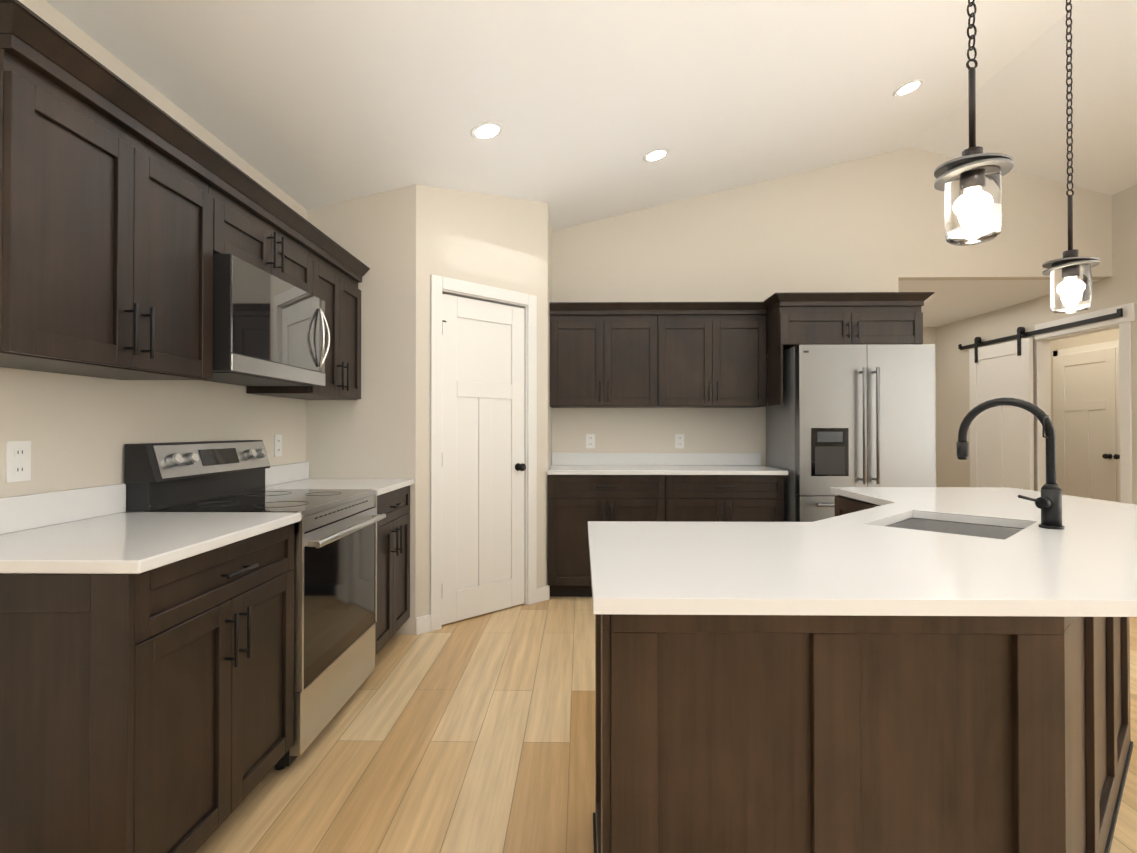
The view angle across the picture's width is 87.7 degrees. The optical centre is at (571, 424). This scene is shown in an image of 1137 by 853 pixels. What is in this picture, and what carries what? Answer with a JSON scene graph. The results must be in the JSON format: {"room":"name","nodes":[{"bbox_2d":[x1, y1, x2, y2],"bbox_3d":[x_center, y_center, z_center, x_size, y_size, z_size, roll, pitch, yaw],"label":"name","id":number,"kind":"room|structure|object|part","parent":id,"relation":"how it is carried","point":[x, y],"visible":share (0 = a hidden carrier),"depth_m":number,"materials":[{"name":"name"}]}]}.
{"room":"kitchen","nodes":[
{"label":"kitchen","id":0,"kind":"room"},
{"bbox_2d":[0,0,306,511],"bbox_3d":[-1.653,-0.035,1.250,0.100,2.506,7.350,0,0,1],"label":"wall","id":1,"kind":"structure","parent":0,"point":[78,432],"depth_m":2.07,"materials":[{"name":"beige paint"}]},
{"bbox_2d":[5,441,30,482],"bbox_3d":[-1.592,0.106,1.703,0.008,0.116,0.072,0,0,1],"label":"electrical outlet","id":2,"kind":"object","parent":1,"relation":"attached to","point":[17,461],"visible":1,"depth_m":1.70,"materials":[{"name":"white plastic"}]},
{"bbox_2d":[0,24,219,379],"bbox_3d":[-1.431,-0.521,1.718,0.325,0.725,0.742,0,0,1],"label":"upper cabinet","id":3,"kind":"object","parent":1,"relation":"attached to","point":[127,211],"depth_m":1.60,"materials":[{"name":"brown wood"}]},
{"bbox_2d":[220,172,283,279],"bbox_3d":[-1.422,-0.743,2.315,0.325,0.270,0.445,0,0,1],"label":"upper cabinet","id":4,"kind":"object","parent":1,"relation":"attached to","point":[250,231],"depth_m":2.33,"materials":[{"name":"brown wood"}]},
{"bbox_2d":[203,254,329,385],"bbox_3d":[-1.365,-0.392,2.474,0.424,0.417,0.764,0,0,1],"label":"over-the-range microwave","id":5,"kind":"object","parent":4,"relation":"attached to","point":[268,329],"visible":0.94,"depth_m":2.32,"materials":[{"name":"silver metal"}]},
{"bbox_2d":[274,435,281,456],"bbox_3d":[-1.569,0.113,3.163,0.008,0.116,0.072,0,0,1],"label":"electrical outlet","id":6,"kind":"object","parent":1,"relation":"attached to","point":[277,445],"visible":1,"depth_m":3.15,"materials":[{"name":"white plastic"}]},
{"bbox_2d":[284,220,315,295],"bbox_3d":[-1.417,-0.740,2.640,0.325,0.270,0.444,0,0,1],"label":"upper cabinet","id":7,"kind":"object","parent":1,"relation":"attached to","point":[299,248],"depth_m":2.73,"materials":[{"name":"brown wood"}]},
{"bbox_2d":[246,240,363,399],"bbox_3d":[-1.409,-0.509,3.178,0.325,0.725,0.628,0,0,1],"label":"upper cabinet","id":8,"kind":"object","parent":1,"relation":"attached to","point":[337,281],"depth_m":3.16,"materials":[{"name":"brown wood"}]},
{"bbox_2d":[306,184,415,634],"bbox_3d":[-1.243,-0.091,3.540,0.650,2.654,0.100,0,0,1],"label":"wall","id":9,"kind":"structure","parent":0,"point":[370,433],"depth_m":3.49,"materials":[{"name":"beige paint"}]},
{"bbox_2d":[415,184,546,617],"bbox_3d":[-0.581,-0.172,3.883,1.038,2.822,0.100,0,-1,-44],"label":"wall","id":10,"kind":"structure","parent":0,"point":[496,241],"depth_m":3.77,"materials":[{"name":"beige paint"}]},
{"bbox_2d":[415,585,549,634],"bbox_3d":[-0.537,1.189,3.835,1.050,0.100,0.013,0,-1,-44],"label":"baseboard","id":11,"kind":"structure","parent":10,"relation":"attached to","point":[422,624],"depth_m":3.52,"materials":[{"name":"white"}]},
{"bbox_2d":[430,275,536,630],"bbox_3d":[-0.582,0.172,3.868,0.830,2.135,0.116,0,-1,-44],"label":"door frame","id":12,"kind":"structure","parent":10,"relation":"attached to","point":[475,291],"depth_m":3.77,"materials":[{"name":"white wood"}]},
{"bbox_2d":[442,293,525,624],"bbox_3d":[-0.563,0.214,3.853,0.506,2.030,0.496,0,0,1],"label":"pantry door","id":13,"kind":"structure","parent":10,"relation":"in","point":[483,467],"depth_m":3.83,"materials":[{"name":"white wood"}]},
{"bbox_2d":[547,204,551,584],"bbox_3d":[-0.219,-0.167,4.517,0.100,2.822,0.576,0,0,1],"label":"wall","id":14,"kind":"structure","parent":0,"point":[549,300],"depth_m":4.35,"materials":[{"name":"beige paint"}]},
{"bbox_2d":[45,0,1136,230],"bbox_3d":[1.346,-1.826,1.219,6.100,1.120,7.350,0,0,1],"label":"ceiling","id":15,"kind":"structure","parent":0,"point":[311,104],"depth_m":3.07,"materials":[{"name":"white paint"}]},
{"bbox_2d":[471,121,503,139],"bbox_3d":[-0.442,-1.531,3.089,0.172,0.041,0.176,0,0,1],"label":"recessed light","id":16,"kind":"object","parent":15,"relation":"in","point":[487,130],"visible":1,"depth_m":3.08,"materials":[{"name":"white"}]},
{"bbox_2d":[643,148,668,161],"bbox_3d":[0.548,-1.748,3.846,0.172,0.041,0.176,0,0,1],"label":"recessed light","id":17,"kind":"object","parent":15,"relation":"in","point":[655,155],"visible":1,"depth_m":3.83,"materials":[{"name":"white"}]},
{"bbox_2d":[893,79,923,96],"bbox_3d":[2.109,-2.106,3.710,0.172,0.041,0.176,0,0,1],"label":"recessed light","id":18,"kind":"object","parent":15,"relation":"in","point":[908,88],"visible":1,"depth_m":3.70,"materials":[{"name":"white"}]},
{"bbox_2d":[934,0,1013,245],"bbox_3d":[0.975,-1.171,1.444,0.160,1.449,0.160,0,0,1],"label":"pendant light","id":19,"kind":"object","parent":15,"relation":"hanging from","point":[969,182],"visible":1,"depth_m":1.40,"materials":[{"name":"clear glass"}]},
{"bbox_2d":[1042,0,1099,313],"bbox_3d":[1.800,-1.240,2.142,0.160,1.671,0.160,0,0,1],"label":"pendant light","id":20,"kind":"object","parent":15,"relation":"hanging from","point":[1069,273],"visible":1,"depth_m":2.12,"materials":[{"name":"clear glass"}]},
{"bbox_2d":[196,597,1136,852],"bbox_3d":[2.007,1.278,2.558,7.780,0.100,10.500,0,0,1],"label":"floor","id":21,"kind":"structure","parent":0,"point":[475,734],"depth_m":2.18,"materials":[{"name":"brown wood"}]},
{"bbox_2d":[0,524,293,852],"bbox_3d":[-1.285,0.779,1.694,0.617,0.884,0.763,0,0,1],"label":"base cabinet","id":22,"kind":"object","parent":21,"relation":"on","point":[151,711],"depth_m":1.36,"materials":[{"name":"brown wood"}]},
{"bbox_2d":[124,440,385,769],"bbox_3d":[-1.230,0.650,2.463,0.685,1.155,0.770,0,0,1],"label":"range","id":23,"kind":"object","parent":21,"relation":"on","point":[335,575],"visible":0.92,"depth_m":2.33,"materials":[{"name":"silver metal"}]},
{"bbox_2d":[375,485,409,654],"bbox_3d":[-1.262,0.791,3.166,0.617,0.884,0.629,0,0,1],"label":"base cabinet","id":24,"kind":"object","parent":21,"relation":"on","point":[393,531],"depth_m":3.15,"materials":[{"name":"brown wood"}]},
{"bbox_2d":[0,462,413,573],"bbox_3d":[-1.262,0.276,2.398,0.642,0.130,2.167,0,0,1],"label":"countertop","id":25,"kind":"structure","parent":24,"relation":"on","point":[95,530],"depth_m":1.70,"materials":[{"name":"white stone"}]},
{"bbox_2d":[548,475,675,596],"bbox_3d":[0.280,0.802,4.477,0.891,0.884,0.617,0,0,1],"label":"base cabinet","id":26,"kind":"object","parent":21,"relation":"on","point":[576,503],"depth_m":4.18,"materials":[{"name":"brown wood"}]},
{"bbox_2d":[547,453,787,474],"bbox_3d":[0.675,0.293,4.463,1.683,0.130,0.642,0,0,1],"label":"countertop","id":27,"kind":"structure","parent":26,"relation":"on","point":[656,463],"depth_m":4.75,"materials":[{"name":"white stone"}]},
{"bbox_2d":[676,475,783,521],"bbox_3d":[1.051,0.802,4.466,0.892,0.884,0.617,0,0,1],"label":"base cabinet","id":28,"kind":"object","parent":21,"relation":"on","point":[699,498],"depth_m":4.16,"materials":[{"name":"brown wood"}]},
{"bbox_2d":[766,344,935,521],"bbox_3d":[2.002,0.353,4.323,0.915,1.780,0.786,0,0,1],"label":"refrigerator","id":29,"kind":"object","parent":21,"relation":"on","point":[853,416],"visible":0.42,"depth_m":4.00,"materials":[{"name":"grey metal"}]},
{"bbox_2d":[588,487,1136,852],"bbox_3d":[1.114,0.766,1.988,2.123,0.916,1.976,0,0,1],"label":"kitchen island","id":30,"kind":"object","parent":21,"relation":"on","point":[836,734],"depth_m":1.22,"materials":[{"name":"brown wood"}]},
{"bbox_3d":[1.114,0.418,1.991,2.123,0.220,1.976,0,0,1],"label":"kitchen island top","id":31,"kind":"part","parent":30,"relation":"part of","materials":[{"name":"white stone"}]},
{"bbox_2d":[957,398,1064,528],"bbox_3d":[1.345,0.111,1.812,0.202,0.389,0.228,0,0,1],"label":"faucet","id":32,"kind":"object","parent":30,"relation":"on","point":[1048,502],"visible":1,"depth_m":1.74,"materials":[{"name":"black metal"}]},
{"bbox_2d":[552,147,1111,465],"bbox_3d":[1.452,-0.495,4.832,6.000,3.484,0.100,0,0,1],"label":"wall","id":33,"kind":"structure","parent":0,"point":[833,228],"depth_m":4.78,"materials":[{"name":"beige paint"}]},
{"bbox_2d":[586,434,594,447],"bbox_3d":[0.151,0.137,4.792,0.072,0.116,0.008,0,0,1],"label":"electrical outlet","id":34,"kind":"object","parent":33,"relation":"attached to","point":[590,440],"visible":1,"depth_m":4.79,"materials":[{"name":"white plastic"}]},
{"bbox_2d":[550,306,669,407],"bbox_3d":[0.275,-0.497,4.635,0.877,0.725,0.326,0,0,1],"label":"upper cabinet","id":35,"kind":"object","parent":33,"relation":"attached to","point":[657,354],"depth_m":4.48,"materials":[{"name":"brown wood"}]},
{"bbox_2d":[675,434,683,447],"bbox_3d":[0.871,0.137,4.781,0.072,0.116,0.008,0,0,1],"label":"electrical outlet","id":36,"kind":"object","parent":33,"relation":"attached to","point":[679,440],"visible":1,"depth_m":4.78,"materials":[{"name":"white plastic"}]},
{"bbox_2d":[670,306,767,407],"bbox_3d":[1.030,-0.497,4.623,0.876,0.725,0.326,0,0,1],"label":"upper cabinet","id":37,"kind":"object","parent":33,"relation":"attached to","point":[718,353],"depth_m":4.47,"materials":[{"name":"brown wood"}]},
{"bbox_2d":[764,292,934,405],"bbox_3d":[1.969,-0.525,4.436,1.095,0.777,0.670,0,0,1],"label":"upper cabinet","id":38,"kind":"object","parent":33,"relation":"attached to","point":[793,319],"visible":0.94,"depth_m":4.16,"materials":[{"name":"brown wood"}]},
{"bbox_2d":[923,327,936,486],"bbox_3d":[3.518,-0.034,7.146,1.700,2.600,0.100,0,0,1],"label":"wall","id":39,"kind":"structure","parent":0,"point":[929,335],"depth_m":7.09,"materials":[{"name":"beige paint"}]},
{"bbox_2d":[898,280,1098,326],"bbox_3d":[3.500,-1.224,5.981,1.700,0.100,2.250,0,0,1],"label":"ceiling","id":40,"kind":"structure","parent":0,"point":[948,301],"depth_m":5.41,"materials":[{"name":"white paint"}]},
{"bbox_2d":[936,184,1136,504],"bbox_3d":[4.355,-0.315,2.385,0.120,3.083,9.600,0,0,1],"label":"wall","id":41,"kind":"structure","parent":0,"point":[953,390],"depth_m":5.83,"materials":[{"name":"beige paint"}]},
{"bbox_2d":[958,308,1122,490],"bbox_3d":[4.303,0.153,5.598,0.081,2.170,1.986,0,0,1],"label":"barn door","id":42,"kind":"structure","parent":41,"relation":"in","point":[1001,446],"depth_m":5.87,"materials":[{"name":"white wood"}]},
{"bbox_3d":[4.303,-0.794,5.605,0.081,0.275,1.986,0,0,1],"label":"barn door rail hardware","id":43,"kind":"part","parent":42,"relation":"part of","materials":[{"name":"black metal"}]},
{"bbox_2d":[1035,303,1134,503],"bbox_3d":[4.386,0.159,5.031,0.140,2.180,0.980,0,0,1],"label":"door frame","id":44,"kind":"structure","parent":41,"relation":"attached to","point":[1122,324],"depth_m":4.78,"materials":[{"name":"white wood"}]},
{"bbox_2d":[1051,328,1118,422],"bbox_3d":[5.597,-0.045,5.764,0.100,2.600,3.400,0,0,1],"label":"wall","id":45,"kind":"structure","parent":0,"point":[1092,338],"depth_m":6.48,"materials":[{"name":"beige paint"}]},
{"bbox_2d":[1053,340,1119,501],"bbox_3d":[5.495,0.202,5.996,0.106,2.110,1.635,0,0,1],"label":"room door","id":46,"kind":"structure","parent":45,"relation":"in","point":[1086,423],"depth_m":6.33,"materials":[{"name":"white wood"}]}
]}

